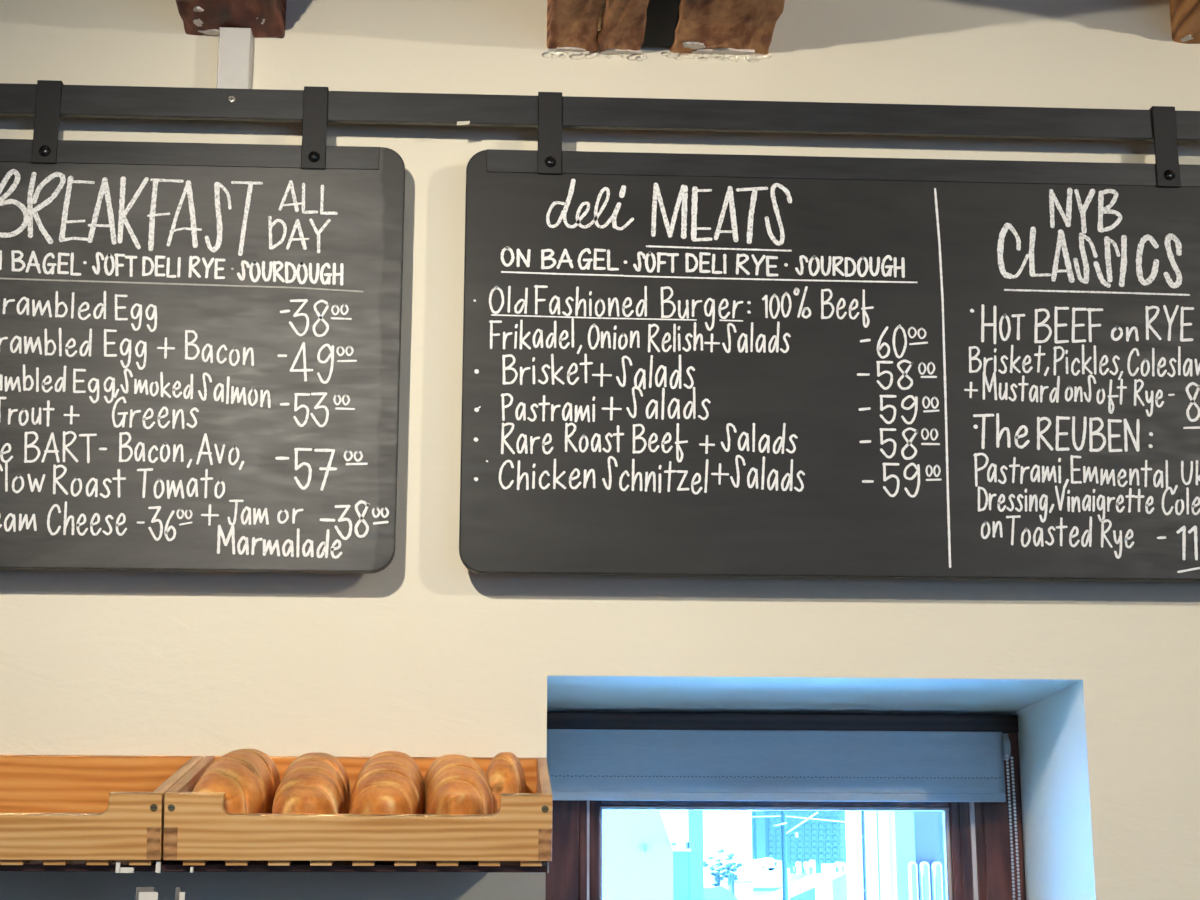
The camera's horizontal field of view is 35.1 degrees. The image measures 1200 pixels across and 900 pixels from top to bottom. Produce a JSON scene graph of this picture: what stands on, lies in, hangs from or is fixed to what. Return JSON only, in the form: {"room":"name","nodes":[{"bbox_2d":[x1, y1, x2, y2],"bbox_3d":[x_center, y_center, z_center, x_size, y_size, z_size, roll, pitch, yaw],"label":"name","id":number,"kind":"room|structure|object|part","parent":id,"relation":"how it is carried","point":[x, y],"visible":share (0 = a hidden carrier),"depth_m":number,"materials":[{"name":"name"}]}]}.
{"room":"eatery","nodes":[
{"label":"eatery","id":0,"kind":"room"},
{"bbox_2d":[0,0,1199,899],"bbox_3d":[-0.164,0.712,2.987,6.400,3.250,0.550,1,-14,-3],"label":"wall","id":1,"kind":"structure","parent":0,"point":[425,654],"depth_m":2.85,"materials":[{"name":"beige paint"}]},
{"bbox_2d":[0,858,548,872],"bbox_3d":[-0.980,0.523,2.528,1.817,0.082,0.325,1,-14,-3],"label":"wall shelf","id":2,"kind":"object","parent":1,"relation":"attached to","point":[117,866],"visible":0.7,"depth_m":2.40,"materials":[{"name":"black metal"}]},
{"bbox_2d":[0,755,202,864],"bbox_3d":[-0.803,0.476,2.538,0.488,0.159,0.345,1,-14,-3],"label":"crate","id":3,"kind":"object","parent":2,"relation":"on","point":[55,809],"visible":0.91,"depth_m":2.45,"materials":[{"name":"brown wood"}]},
{"bbox_2d":[163,756,552,865],"bbox_3d":[-0.313,0.483,2.564,0.488,0.159,0.345,1,-14,-3],"label":"crate","id":4,"kind":"object","parent":2,"relation":"on","point":[198,829],"visible":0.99,"depth_m":2.40,"materials":[{"name":"brown wood"}]},
{"bbox_2d":[192,749,280,813],"bbox_3d":[-0.489,0.464,2.557,0.103,0.135,0.307,0,-13,1],"label":"bread loaf","id":5,"kind":"object","parent":4,"relation":"in","point":[249,779],"visible":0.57,"depth_m":2.48,"materials":[{"name":"brown food"}]},
{"bbox_2d":[272,752,349,813],"bbox_3d":[-0.387,0.466,2.559,0.096,0.128,0.307,1,-14,-5],"label":"bread loaf","id":6,"kind":"object","parent":4,"relation":"in","point":[313,783],"visible":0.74,"depth_m":2.47,"materials":[{"name":"brown food"}]},
{"bbox_2d":[349,751,423,813],"bbox_3d":[-0.286,0.467,2.564,0.097,0.131,0.307,1,-14,-4],"label":"bread loaf","id":7,"kind":"object","parent":4,"relation":"in","point":[389,782],"visible":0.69,"depth_m":2.47,"materials":[{"name":"brown food"}]},
{"bbox_2d":[424,754,492,813],"bbox_3d":[-0.191,0.469,2.569,0.091,0.126,0.311,2,-14,-7],"label":"bread loaf","id":8,"kind":"object","parent":4,"relation":"in","point":[453,783],"visible":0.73,"depth_m":2.49,"materials":[{"name":"brown food"}]},
{"bbox_2d":[485,752,525,813],"bbox_3d":[-0.133,0.473,2.628,0.061,0.113,0.165,-1,-14,4],"label":"bread loaf","id":9,"kind":"object","parent":4,"relation":"in","point":[504,773],"visible":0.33,"depth_m":2.58,"materials":[{"name":"brown food"}]},
{"bbox_2d":[542,51,770,62],"bbox_3d":[0.091,-0.630,3.040,0.368,0.020,0.005,1,-14,-3],"label":"trim","id":10,"kind":"structure","parent":1,"relation":"attached to","point":[588,55],"depth_m":3.04,"materials":[{"name":"beige paint"}]},
{"bbox_2d":[642,0,680,46],"bbox_3d":[0.104,-0.856,2.780,0.056,0.298,0.588,1,-14,-3],"label":"trim","id":11,"kind":"structure","parent":1,"relation":"attached to","point":[662,16],"depth_m":2.95,"materials":[{"name":"black metal"}]},
{"bbox_2d":[546,712,1025,899],"bbox_3d":[0.299,0.929,3.107,0.801,0.984,0.104,1,-14,-3],"label":"window","id":12,"kind":"structure","parent":1,"relation":"in","point":[976,835],"depth_m":3.15,"materials":[{"name":"brown wood"}]},
{"bbox_3d":[-0.030,0.927,3.090,0.013,0.980,0.084,1,-14,-3],"label":"frame trim","id":13,"kind":"part","parent":12,"relation":"part of","materials":[{"name":"brown wood"}]},
{"bbox_3d":[0.291,0.536,3.196,0.585,0.129,0.054,1,-14,-3],"label":"rail","id":14,"kind":"part","parent":12,"relation":"part of","materials":[{"name":"brown wood"}]},
{"bbox_2d":[547,729,1020,899],"bbox_3d":[0.296,0.800,3.065,0.774,0.690,0.048,1,-14,-3],"label":"roller blind","id":15,"kind":"object","parent":12,"relation":"attached to","point":[584,764],"visible":0.98,"depth_m":3.12,"materials":[{"name":"fabric"}]},
{"bbox_3d":[0.675,0.820,3.061,0.016,0.652,0.005,6,-15,-25],"label":"bead chain","id":16,"kind":"part","parent":15,"relation":"part of","materials":[{"name":"silver metal"}]},
{"bbox_3d":[0.601,0.922,3.089,0.006,0.930,0.005,1,-14,-3],"label":"stile moulding","id":17,"kind":"part","parent":12,"relation":"part of","materials":[{"name":"brown wood"}]},
{"bbox_3d":[0.628,0.936,3.124,0.014,0.980,0.084,1,-14,-3],"label":"frame trim","id":18,"kind":"part","parent":12,"relation":"part of","materials":[{"name":"brown wood"}]},
{"bbox_3d":[-0.998,0.725,2.469,1.780,0.020,0.360,1,-14,-3],"label":"wall shelf","id":19,"kind":"object","parent":1,"relation":"attached to","visible":0},
{"bbox_2d":[136,887,157,899],"bbox_3d":[-0.563,0.616,2.359,0.040,0.142,0.042,1,-14,-3],"label":"card holder","id":20,"kind":"object","parent":19,"relation":"on","point":[142,893],"visible":1,"depth_m":2.37,"materials":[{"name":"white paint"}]},
{"bbox_2d":[175,887,184,899],"bbox_3d":[-0.521,0.616,2.361,0.040,0.142,0.042,1,-14,-3],"label":"card holder","id":21,"kind":"object","parent":19,"relation":"on","point":[179,895],"visible":1,"depth_m":2.37,"materials":[{"name":"white paint"}]},
{"bbox_3d":[0.007,-1.681,0.301,6.700,0.150,6.900,1,-14,-3],"label":"ceiling","id":22,"kind":"structure","parent":0,"visible":0},
{"bbox_2d":[176,0,286,37],"bbox_3d":[-0.422,-1.474,0.217,0.160,0.294,5.900,1,-14,-3],"label":"ceiling beam","id":23,"kind":"structure","parent":22,"relation":"attached to","point":[265,18],"depth_m":2.95,"materials":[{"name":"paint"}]},
{"bbox_2d":[216,27,253,88],"bbox_3d":[-0.572,-0.589,2.974,0.049,0.142,0.037,1,-14,-3],"label":"block","id":24,"kind":"object","parent":23,"relation":"attached to","point":[235,47],"visible":0.66,"depth_m":2.96,"materials":[{"name":"white paint"}]},
{"bbox_2d":[0,83,1199,141],"bbox_3d":[-0.095,-0.522,2.943,3.900,0.054,0.016,1,-14,-3],"label":"rail","id":25,"kind":"object","parent":24,"relation":"hanging from","point":[92,101],"visible":1,"depth_m":2.95,"materials":[{"name":"black metal"}]},
{"bbox_2d":[0,80,404,573],"bbox_3d":[-0.931,-0.197,2.818,1.266,0.754,0.030,1,-14,-3],"label":"menu board","id":26,"kind":"object","parent":25,"relation":"hanging from","point":[200,343],"visible":1,"depth_m":2.82,"materials":[{"name":"black wood"}]},
{"bbox_2d":[459,92,1199,581],"bbox_3d":[0.504,-0.178,2.892,1.421,0.754,0.030,1,-14,-3],"label":"menu board","id":27,"kind":"object","parent":25,"relation":"hanging from","point":[674,364],"visible":1,"depth_m":2.87,"materials":[{"name":"black wood"}]},
{"bbox_2d":[547,0,605,51],"bbox_3d":[0.113,-1.461,0.243,0.087,0.305,5.900,1,-14,-3],"label":"ceiling beam","id":28,"kind":"structure","parent":22,"relation":"attached to","point":[572,25],"depth_m":2.95,"materials":[{"name":"paint"}]},
{"bbox_2d":[598,0,648,54],"bbox_3d":[0.186,-1.458,0.247,0.074,0.309,5.900,1,-14,-3],"label":"ceiling beam","id":29,"kind":"structure","parent":22,"relation":"attached to","point":[622,31],"depth_m":2.94,"materials":[{"name":"paint"}]},
{"bbox_2d":[670,0,784,54],"bbox_3d":[0.348,-1.458,0.256,0.162,0.304,5.900,1,-14,-3],"label":"ceiling beam","id":30,"kind":"structure","parent":22,"relation":"attached to","point":[719,27],"depth_m":2.95,"materials":[{"name":"paint"}]},
{"bbox_2d":[1169,0,1199,43],"bbox_3d":[1.162,-1.467,0.302,0.156,0.263,5.900,1,-14,-3],"label":"ceiling beam","id":31,"kind":"structure","parent":22,"relation":"attached to","point":[1184,14],"depth_m":3.06,"materials":[{"name":"paint"}]},
{"label":"outside","id":32,"kind":"structure","parent":0,"visible":0},
{"bbox_3d":[10.548,21.360,81.136,150.000,0.200,159.200,1,-14,-3],"label":"ground","id":33,"kind":"structure","parent":32,"visible":0},
{"bbox_2d":[602,810,676,899],"bbox_3d":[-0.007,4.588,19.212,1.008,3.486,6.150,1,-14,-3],"label":"building","id":34,"kind":"structure","parent":33,"relation":"on","point":[637,852],"depth_m":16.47,"materials":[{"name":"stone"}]},
{"bbox_2d":[642,846,646,851],"bbox_3d":[0.386,3.456,16.462,0.031,0.051,0.060,1,-14,-3],"label":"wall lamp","id":35,"kind":"object","parent":34,"relation":"attached to","point":[644,848],"depth_m":16.43,"materials":[{"name":"white"}]},
{"bbox_2d":[673,810,703,899],"bbox_3d":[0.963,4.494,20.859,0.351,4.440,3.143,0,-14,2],"label":"building","id":36,"kind":"structure","parent":33,"relation":"on","point":[688,864],"depth_m":19.42,"materials":[{"name":"stone"}]},
{"bbox_2d":[703,849,723,886],"bbox_3d":[2.496,10.272,41.753,0.555,2.960,0.507,1,-14,-3],"label":"tree","id":37,"kind":"object","parent":33,"relation":"on","point":[717,878],"visible":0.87,"depth_m":41.90,"materials":[{"name":"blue plant"}]},
{"bbox_2d":[704,886,737,899],"bbox_3d":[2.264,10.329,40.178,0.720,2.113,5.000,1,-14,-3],"label":"house roof","id":38,"kind":"structure","parent":33,"relation":"on","point":[718,892],"depth_m":37.96,"materials":[{"name":"stone"}]},
{"bbox_2d":[704,868,751,899],"bbox_3d":[4.478,16.577,68.106,2.497,3.005,6.367,-1,-14,3],"label":"building","id":39,"kind":"structure","parent":33,"relation":"on","point":[743,885],"depth_m":65.44,"materials":[{"name":"white"}]},
{"bbox_2d":[719,852,742,894],"bbox_3d":[2.675,9.761,39.301,0.375,2.810,0.534,13,-19,-43],"label":"tree","id":40,"kind":"object","parent":33,"relation":"on","point":[727,867],"visible":1,"depth_m":39.44,"materials":[{"name":"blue plant"}]},
{"bbox_2d":[706,810,845,899],"bbox_3d":[1.908,5.203,20.267,1.530,2.787,0.099,1,-14,-3],"label":"street lamp","id":41,"kind":"object","parent":33,"relation":"on","point":[783,823],"depth_m":20.52,"materials":[{"name":"white metal"}]},
{"bbox_3d":[1.909,3.940,20.580,1.530,0.184,0.016,1,-14,-3],"label":"overhead wire","id":42,"kind":"part","parent":41,"relation":"part of","materials":[{"name":"white metal"}]},
{"bbox_3d":[2.182,4.038,20.571,0.376,0.252,0.020,1,-14,-3],"label":"arm","id":43,"kind":"part","parent":41,"relation":"part of"},
{"bbox_2d":[757,887,814,899],"bbox_3d":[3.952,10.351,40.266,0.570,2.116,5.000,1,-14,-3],"label":"house roof","id":44,"kind":"structure","parent":33,"relation":"on","point":[796,893],"depth_m":38.96,"materials":[{"name":"stone"}]},
{"bbox_2d":[735,857,846,899],"bbox_3d":[4.652,11.513,46.624,2.690,2.824,6.663,-1,-14,5],"label":"building","id":45,"kind":"structure","parent":33,"relation":"on","point":[766,873],"depth_m":43.99,"materials":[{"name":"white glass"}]},
{"bbox_2d":[751,811,846,872],"bbox_3d":[10.013,18.538,94.605,5.703,11.573,6.300,1,-14,-3],"label":"building","id":46,"kind":"structure","parent":33,"relation":"on","point":[821,841],"depth_m":91.56,"materials":[{"name":"concrete"}]},
{"bbox_2d":[792,871,847,899],"bbox_3d":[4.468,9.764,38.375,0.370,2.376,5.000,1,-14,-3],"label":"house roof","id":47,"kind":"structure","parent":33,"relation":"on","point":[828,886],"depth_m":36.94,"materials":[{"name":"white"}]},
{"bbox_2d":[845,811,896,899],"bbox_3d":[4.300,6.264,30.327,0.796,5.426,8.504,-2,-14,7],"label":"building","id":48,"kind":"structure","parent":33,"relation":"on","point":[870,835],"depth_m":26.22,"materials":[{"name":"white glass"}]},
{"bbox_2d":[894,811,945,899],"bbox_3d":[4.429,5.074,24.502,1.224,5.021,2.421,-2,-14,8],"label":"building","id":49,"kind":"structure","parent":33,"relation":"on","point":[919,842],"depth_m":23.46,"materials":[{"name":"brick"}]},
{"bbox_3d":[3.850,5.385,23.285,0.059,0.610,0.040,1,-14,-3],"label":"pane","id":50,"kind":"part","parent":49,"relation":"part of","materials":[{"name":"white glass"}]},
{"bbox_3d":[3.999,5.387,23.293,0.059,0.610,0.040,1,-14,-3],"label":"pane","id":51,"kind":"part","parent":49,"relation":"part of","materials":[{"name":"white glass"}]},
{"bbox_3d":[4.155,5.389,23.301,0.060,0.610,0.040,1,-14,-3],"label":"pane","id":52,"kind":"part","parent":49,"relation":"part of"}
]}

